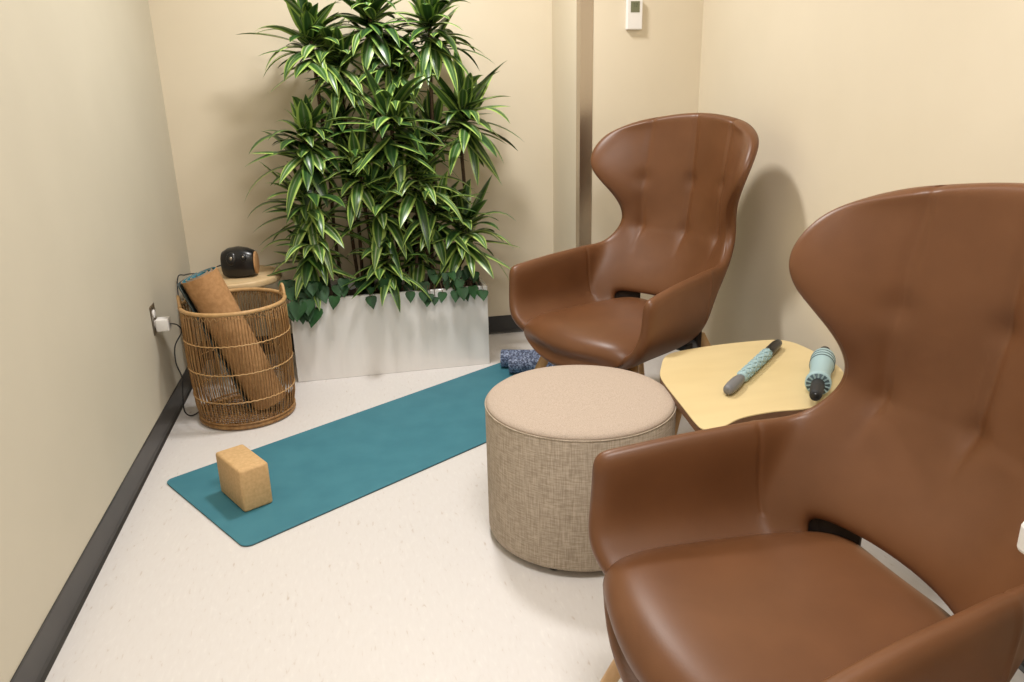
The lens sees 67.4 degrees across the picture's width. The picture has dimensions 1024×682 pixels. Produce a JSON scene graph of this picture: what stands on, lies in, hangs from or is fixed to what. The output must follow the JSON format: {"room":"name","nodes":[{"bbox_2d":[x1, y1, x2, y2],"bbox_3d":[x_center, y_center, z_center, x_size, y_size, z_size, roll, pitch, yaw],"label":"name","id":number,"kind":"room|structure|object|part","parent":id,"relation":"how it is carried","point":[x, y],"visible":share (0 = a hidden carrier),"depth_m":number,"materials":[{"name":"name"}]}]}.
{"room":"wellness room","nodes":[
{"label":"wellness room","id":0,"kind":"room"},
{"bbox_2d":[0,0,200,681],"bbox_3d":[-1.151,-0.259,0.952,0.301,2.550,5.830,-5,19,-12],"label":"wall","id":1,"kind":"structure","parent":0,"point":[92,235],"depth_m":2.25,"materials":[{"name":"paint"}]},
{"bbox_2d":[10,341,206,681],"bbox_3d":[-1.011,0.895,1.357,0.014,0.100,5.631,-5,19,-11],"label":"baseboard","id":2,"kind":"structure","parent":1,"relation":"attached to","point":[35,666],"depth_m":2.22,"materials":[{"name":"plastic"}]},
{"bbox_2d":[149,302,156,335],"bbox_3d":[-1.435,-0.088,3.083,0.008,0.120,0.074,-5,19,-12],"label":"wall outlet","id":3,"kind":"object","parent":1,"relation":"attached to","point":[152,307],"visible":0.84,"depth_m":3.07,"materials":[{"name":"silver metal"}]},
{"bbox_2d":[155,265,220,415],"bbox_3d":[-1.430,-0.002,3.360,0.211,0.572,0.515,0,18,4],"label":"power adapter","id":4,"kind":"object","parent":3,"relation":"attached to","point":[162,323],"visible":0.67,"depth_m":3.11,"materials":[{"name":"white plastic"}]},
{"bbox_2d":[148,0,552,340],"bbox_3d":[-0.720,-1.215,3.832,1.884,2.550,0.100,-5,19,-12],"label":"wall","id":5,"kind":"structure","parent":0,"point":[219,102],"depth_m":3.79,"materials":[{"name":"paint"}]},
{"bbox_2d":[203,315,523,359],"bbox_3d":[-0.680,-0.034,4.162,1.884,0.100,0.014,-5,19,-12],"label":"baseboard","id":6,"kind":"structure","parent":5,"relation":"attached to","point":[505,323],"depth_m":4.29,"materials":[{"name":"plastic"}]},
{"bbox_2d":[45,332,1023,681],"bbox_3d":[0.280,0.871,1.657,3.175,0.100,5.830,-5,19,-12],"label":"floor","id":7,"kind":"structure","parent":0,"point":[410,579],"depth_m":2.12,"materials":[{"name":"plastic"}]},
{"bbox_2d":[176,283,295,429],"bbox_3d":[-1.142,0.047,3.229,0.426,0.542,0.425,-5,19,-12],"label":"wicker basket","id":8,"kind":"object","parent":7,"relation":"on","point":[186,320],"visible":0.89,"depth_m":3.13,"materials":[{"name":"brown wicker"}]},
{"bbox_3d":[-1.337,-0.158,3.086,0.015,0.054,0.077,-8,19,-19],"label":"handle","id":9,"kind":"part","parent":8,"relation":"part of","materials":[{"name":"beige wicker"}]},
{"bbox_2d":[177,266,285,412],"bbox_3d":[-1.160,-0.002,3.205,0.364,0.631,0.156,-6,19,-14],"label":"rolled mat","id":10,"kind":"object","parent":8,"relation":"in","point":[204,291],"visible":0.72,"depth_m":3.13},
{"bbox_3d":[-0.973,-0.221,3.250,0.015,0.054,0.076,-12,21,-28],"label":"handle","id":11,"kind":"part","parent":8,"relation":"part of","materials":[{"name":"beige wicker"}]},
{"bbox_2d":[190,265,283,374],"bbox_3d":[-1.284,-0.066,3.649,0.420,0.512,0.420,-5,19,-12],"label":"side table","id":12,"kind":"object","parent":7,"relation":"on","point":[261,279],"visible":0.33,"depth_m":3.50,"materials":[{"name":"brown wood"}]},
{"bbox_3d":[-1.419,-0.064,3.695,0.098,0.484,0.033,5,19,19],"label":"leg","id":13,"kind":"part","parent":12,"relation":"part of","materials":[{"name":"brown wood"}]},
{"bbox_2d":[220,246,259,277],"bbox_3d":[-1.243,-0.362,3.505,0.156,0.139,0.123,-3,18,-4],"label":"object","id":14,"kind":"object","parent":12,"relation":"on","point":[237,261],"visible":1,"depth_m":3.46,"materials":[{"name":"black plastic"}]},
{"bbox_3d":[-1.261,-0.367,3.453,0.045,0.060,0.032,-3,18,-4],"label":"knob","id":15,"kind":"part","parent":14,"relation":"part of","materials":[{"name":"black plastic"}]},
{"bbox_3d":[-1.208,-0.374,3.456,0.026,0.037,0.025,-3,18,-4],"label":"knob","id":16,"kind":"part","parent":14,"relation":"part of","materials":[{"name":"black plastic"}]},
{"bbox_3d":[-1.170,-0.360,3.516,0.009,0.103,0.083,-3,18,-4],"label":"panel","id":17,"kind":"part","parent":14,"relation":"part of","materials":[{"name":"brown wood"}]},
{"bbox_3d":[-1.177,-0.085,3.742,0.097,0.484,0.034,-15,22,-35],"label":"leg","id":18,"kind":"part","parent":12,"relation":"part of","materials":[{"name":"brown wood"}]},
{"bbox_2d":[167,363,517,546],"bbox_3d":[-0.395,0.355,3.104,1.760,0.007,0.610,-18,25,-42],"label":"exercise mat","id":19,"kind":"object","parent":7,"relation":"on","point":[315,472],"visible":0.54,"depth_m":2.87,"materials":[{"name":"teal rubber"}]},
{"bbox_2d":[216,444,272,511],"bbox_3d":[-0.900,0.457,2.579,0.100,0.150,0.200,-17,24,-39],"label":"block","id":20,"kind":"object","parent":19,"relation":"on","point":[244,477],"visible":1,"depth_m":2.52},
{"bbox_2d":[500,349,538,366],"bbox_3d":[0.095,0.085,3.741,0.301,0.086,0.086,0,18,4],"label":"foam roller","id":21,"kind":"object","parent":19,"relation":"on","point":[504,355],"visible":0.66,"depth_m":3.71,"materials":[{"name":"blue rubber"}]},
{"bbox_2d":[509,355,554,372],"bbox_3d":[0.136,0.111,3.658,0.301,0.086,0.086,0,18,4],"label":"foam roller","id":22,"kind":"object","parent":19,"relation":"on","point":[517,363],"visible":0.53,"depth_m":3.63,"materials":[{"name":"blue rubber"}]},
{"bbox_2d":[289,271,489,381],"bbox_3d":[-0.609,-0.093,3.853,0.926,0.400,0.384,-5,19,-12],"label":"planter box","id":23,"kind":"object","parent":7,"relation":"on","point":[354,338],"visible":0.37,"depth_m":3.68,"materials":[{"name":"white laminate"}]},
{"bbox_2d":[245,94,354,295],"bbox_3d":[-0.945,-0.635,3.545,0.483,0.960,0.536,8,20,26],"label":"dracaena plant","id":24,"kind":"object","parent":23,"relation":"in","point":[310,159],"visible":0.93,"depth_m":3.39,"materials":[{"name":"green plant"}]},
{"bbox_2d":[278,276,329,327],"bbox_3d":[-0.941,-0.179,3.551,0.246,0.202,0.178,-12,21,-29],"label":"vine","id":25,"kind":"object","parent":23,"relation":"in","point":[303,308],"visible":0.91,"depth_m":3.50,"materials":[{"name":"green plant"}]},
{"bbox_2d":[236,0,374,277],"bbox_3d":[-0.869,-0.891,3.484,0.521,1.480,0.474,-15,23,-36],"label":"dracaena plant","id":26,"kind":"object","parent":23,"relation":"on","point":[305,16],"visible":0.91,"depth_m":3.31,"materials":[{"name":"green plant"}]},
{"bbox_2d":[248,150,365,295],"bbox_3d":[-0.945,-0.511,3.560,0.527,0.714,0.430,4,19,15],"label":"dracaena plant","id":27,"kind":"object","parent":23,"relation":"in","point":[317,217],"visible":0.68,"depth_m":3.48,"materials":[{"name":"green plant"}]},
{"bbox_2d":[261,196,355,310],"bbox_3d":[-0.954,-0.430,3.565,0.430,0.561,0.445,-16,23,-37],"label":"dracaena plant","id":28,"kind":"object","parent":23,"relation":"on","point":[306,270],"visible":0.73,"depth_m":3.52,"materials":[{"name":"green plant"}]},
{"bbox_2d":[285,87,390,277],"bbox_3d":[-0.777,-0.689,3.581,0.386,1.032,0.409,12,22,35],"label":"dracaena plant","id":29,"kind":"object","parent":23,"relation":"on","point":[341,138],"visible":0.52,"depth_m":3.52,"materials":[{"name":"green plant"}]},
{"bbox_2d":[296,21,394,275],"bbox_3d":[-0.751,-0.794,3.522,0.473,1.267,0.367,3,19,13],"label":"dracaena plant","id":30,"kind":"object","parent":23,"relation":"on","point":[344,44],"visible":0.7,"depth_m":3.40,"materials":[{"name":"green plant"}]},
{"bbox_2d":[328,278,376,309],"bbox_3d":[-0.748,-0.230,3.593,0.219,0.146,0.160,-5,19,-12],"label":"vine","id":31,"kind":"object","parent":23,"relation":"in","point":[338,289],"visible":0.66,"depth_m":3.55,"materials":[{"name":"green plant"}]},
{"bbox_2d":[308,0,424,270],"bbox_3d":[-0.606,-0.938,3.588,0.564,1.492,0.495,-18,24,-41],"label":"dracaena plant","id":32,"kind":"object","parent":23,"relation":"on","point":[370,12],"visible":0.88,"depth_m":3.35,"materials":[{"name":"green plant"}]},
{"bbox_2d":[318,114,417,293],"bbox_3d":[-0.707,-0.621,3.600,0.448,0.886,0.483,-14,22,-33],"label":"dracaena plant","id":33,"kind":"object","parent":23,"relation":"on","point":[357,143],"visible":0.67,"depth_m":3.44,"materials":[{"name":"green plant"}]},
{"bbox_2d":[325,152,428,270],"bbox_3d":[-0.624,-0.532,3.597,0.494,0.717,0.488,7,20,23],"label":"dracaena plant","id":34,"kind":"object","parent":23,"relation":"on","point":[383,222],"visible":0.67,"depth_m":3.53,"materials":[{"name":"green plant"}]},
{"bbox_2d":[343,224,433,311],"bbox_3d":[-0.584,-0.359,3.611,0.455,0.431,0.464,-5,19,-12],"label":"dracaena plant","id":35,"kind":"object","parent":23,"relation":"in","point":[383,264],"visible":0.79,"depth_m":3.57,"materials":[{"name":"green plant"}]},
{"bbox_2d":[319,59,458,291],"bbox_3d":[-0.541,-0.721,3.526,0.648,1.116,0.579,-5,19,-12],"label":"dracaena plant","id":36,"kind":"object","parent":23,"relation":"on","point":[400,100],"visible":0.92,"depth_m":3.40,"materials":[{"name":"green plant"}]},
{"bbox_2d":[378,274,414,302],"bbox_3d":[-0.549,-0.251,3.631,0.173,0.138,0.168,-5,19,-12],"label":"vine","id":37,"kind":"object","parent":23,"relation":"in","point":[410,294],"visible":0.39,"depth_m":3.59,"materials":[{"name":"green plant"}]},
{"bbox_2d":[350,24,443,283],"bbox_3d":[-0.508,-0.818,3.591,0.507,1.257,0.359,1,18,8],"label":"dracaena plant","id":38,"kind":"object","parent":23,"relation":"on","point":[380,75],"visible":0.52,"depth_m":3.43,"materials":[{"name":"green plant"}]},
{"bbox_2d":[388,215,446,289],"bbox_3d":[-0.454,-0.398,3.779,0.391,0.463,0.350,-10,20,-24],"label":"dracaena plant","id":39,"kind":"object","parent":23,"relation":"in","point":[417,274],"visible":0.34,"depth_m":3.74,"materials":[{"name":"green plant"}]},
{"bbox_2d":[362,103,474,267],"bbox_3d":[-0.443,-0.654,3.620,0.550,0.926,0.473,-5,19,-12],"label":"dracaena plant","id":40,"kind":"object","parent":23,"relation":"on","point":[416,169],"visible":0.72,"depth_m":3.51,"materials":[{"name":"green plant"}]},
{"bbox_2d":[379,0,491,267],"bbox_3d":[-0.382,-0.958,3.584,0.517,1.522,0.528,-16,23,-37],"label":"dracaena plant","id":41,"kind":"object","parent":23,"relation":"on","point":[433,51],"visible":0.88,"depth_m":3.40,"materials":[{"name":"green plant"}]},
{"bbox_2d":[402,88,468,282],"bbox_3d":[-0.364,-0.712,3.713,0.408,0.974,0.424,-5,19,-12],"label":"dracaena plant","id":42,"kind":"object","parent":23,"relation":"on","point":[438,106],"visible":0.3,"depth_m":3.63,"materials":[{"name":"green plant"}]},
{"bbox_2d":[419,270,459,306],"bbox_3d":[-0.355,-0.263,3.672,0.201,0.162,0.164,-5,19,-12],"label":"vine","id":43,"kind":"object","parent":23,"relation":"in","point":[446,283],"visible":0.95,"depth_m":3.63,"materials":[{"name":"green plant"}]},
{"bbox_2d":[391,159,490,285],"bbox_3d":[-0.351,-0.538,3.662,0.511,0.678,0.464,0,18,4],"label":"dracaena plant","id":44,"kind":"object","parent":23,"relation":"on","point":[436,213],"visible":0.69,"depth_m":3.60,"materials":[{"name":"green plant"}]},
{"bbox_2d":[402,51,523,185],"bbox_3d":[-0.194,-0.807,3.710,0.563,1.149,0.542,-12,21,-29],"label":"dracaena plant","id":45,"kind":"object","parent":23,"relation":"on","point":[465,105],"visible":0.88,"depth_m":3.52,"materials":[{"name":"green plant"}]},
{"bbox_2d":[410,171,519,288],"bbox_3d":[-0.235,-0.523,3.712,0.520,0.610,0.465,16,25,42],"label":"dracaena plant","id":46,"kind":"object","parent":23,"relation":"on","point":[456,255],"visible":0.76,"depth_m":3.65,"materials":[{"name":"green plant"}]},
{"bbox_2d":[451,265,488,300],"bbox_3d":[-0.210,-0.276,3.689,0.170,0.152,0.174,-5,19,-12],"label":"vine","id":47,"kind":"object","parent":23,"relation":"in","point":[464,292],"visible":0.93,"depth_m":3.66,"materials":[{"name":"green plant"}]},
{"bbox_2d":[485,365,676,571],"bbox_3d":[0.204,0.364,2.326,0.560,0.447,0.560,-5,19,-12],"label":"pouf","id":48,"kind":"object","parent":7,"relation":"on","point":[547,427],"visible":0.82,"depth_m":2.12,"materials":[{"name":"fabric"}]},
{"bbox_2d":[509,113,758,375],"bbox_3d":[0.464,-0.245,2.978,0.786,1.201,0.780,-15,23,-36],"label":"lounge chair","id":49,"kind":"object","parent":7,"relation":"on","point":[677,181],"visible":0.97,"depth_m":3.06,"materials":[{"name":"brown leather"}]},
{"bbox_3d":[0.103,0.146,3.142,0.197,0.369,0.044,0,18,3],"label":"leg","id":50,"kind":"part","parent":49,"relation":"part of","materials":[{"name":"brown wood"}]},
{"bbox_3d":[0.392,-0.021,2.987,0.586,0.181,0.579,-15,23,-36],"label":"seat","id":51,"kind":"part","parent":49,"relation":"part of","materials":[{"name":"brown leather"}]},
{"bbox_3d":[0.424,0.265,2.756,0.044,0.369,0.197,2,18,10],"label":"leg","id":52,"kind":"part","parent":49,"relation":"part of","materials":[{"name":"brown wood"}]},
{"bbox_3d":[0.568,0.037,3.441,0.044,0.371,0.222,7,20,23],"label":"leg","id":53,"kind":"part","parent":49,"relation":"part of","materials":[{"name":"brown wood"}]},
{"bbox_3d":[0.587,-0.014,3.151,0.042,0.032,0.359,-15,23,-36],"label":"cross rail","id":54,"kind":"part","parent":49,"relation":"part of","materials":[{"name":"black"}]},
{"bbox_3d":[0.839,0.139,3.112,0.222,0.371,0.044,-4,18,-7],"label":"leg","id":55,"kind":"part","parent":49,"relation":"part of","materials":[{"name":"brown wood"}]},
{"bbox_2d":[660,340,843,434],"bbox_3d":[0.736,0.324,2.409,0.625,0.452,0.625,-5,19,-12],"label":"table","id":56,"kind":"object","parent":7,"relation":"on","point":[695,379],"visible":0.63,"depth_m":2.29,"materials":[{"name":"yellow wood"}]},
{"bbox_3d":[0.516,0.318,2.481,0.098,0.429,0.034,7,20,24],"label":"leg","id":57,"kind":"part","parent":56,"relation":"part of","materials":[{"name":"brown wood"}]},
{"bbox_2d":[723,339,781,394],"bbox_3d":[0.755,0.073,2.386,0.039,0.039,0.509,11,22,33],"label":"stick","id":58,"kind":"object","parent":56,"relation":"on","point":[743,375],"visible":1,"depth_m":2.33,"materials":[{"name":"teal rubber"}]},
{"bbox_2d":[805,346,835,400],"bbox_3d":[0.910,0.090,2.267,0.072,0.072,0.413,7,20,24],"label":"roller","id":59,"kind":"object","parent":56,"relation":"on","point":[818,382],"visible":1,"depth_m":2.18,"materials":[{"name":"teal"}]},
{"bbox_3d":[0.845,0.136,2.130,0.037,0.037,0.095,42,30,7],"label":"handle","id":60,"kind":"part","parent":59,"relation":"part of","materials":[{"name":"black"}]},
{"bbox_2d":[588,183,1023,681],"bbox_3d":[0.551,0.327,1.329,0.745,1.138,0.739,-7,19,-15],"label":"lounge chair","id":61,"kind":"object","parent":7,"relation":"on","point":[733,552],"visible":1,"depth_m":1.40,"materials":[{"name":"brown leather"}]},
{"bbox_3d":[0.245,0.657,1.607,0.187,0.350,0.042,7,20,24],"label":"leg","id":62,"kind":"part","parent":61,"relation":"part of","materials":[{"name":"brown wood"}]},
{"bbox_3d":[0.466,0.530,1.367,0.555,0.171,0.549,-7,19,-15],"label":"seat","id":63,"kind":"part","parent":61,"relation":"part of","materials":[{"name":"brown leather"}]},
{"bbox_2d":[1017,522,1023,553],"bbox_3d":[0.863,0.635,0.890,0.430,0.800,0.410,-5,19,-12],"label":"stand","id":64,"kind":"object","parent":7,"relation":"on","point":[1020,544],"visible":1,"depth_m":0.91,"materials":[{"name":"white plastic"}]},
{"bbox_2d":[552,0,703,299],"bbox_3d":[0.734,-1.273,3.903,0.991,2.550,0.577,-5,19,-12],"label":"wall","id":65,"kind":"structure","parent":0,"point":[652,71],"depth_m":3.60,"materials":[{"name":"paint"}]},
{"bbox_2d":[576,0,592,246],"bbox_3d":[0.338,-1.081,3.588,0.060,2.200,0.058,-5,19,-12],"label":"trim","id":66,"kind":"structure","parent":65,"relation":"attached to","point":[584,23],"depth_m":3.58,"materials":[{"name":"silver metal"}]},
{"bbox_2d":[625,0,642,29],"bbox_3d":[0.552,-1.474,3.470,0.074,0.126,0.026,-5,19,-12],"label":"thermostat","id":67,"kind":"object","parent":65,"relation":"attached to","point":[634,8],"visible":1,"depth_m":3.46,"materials":[{"name":"white plastic"}]},
{"bbox_2d":[698,0,1023,372],"bbox_3d":[1.371,-0.415,1.244,0.598,2.550,5.212,-4,18,-8],"label":"wall","id":68,"kind":"structure","parent":0,"point":[845,101],"depth_m":2.44,"materials":[{"name":"paint"}]},
{"bbox_2d":[690,340,1023,672],"bbox_3d":[1.197,0.767,1.585,0.014,0.100,5.186,-3,18,-6],"label":"baseboard","id":69,"kind":"structure","parent":68,"relation":"attached to","point":[1021,667],"depth_m":1.78,"materials":[{"name":"plastic"}]}
]}

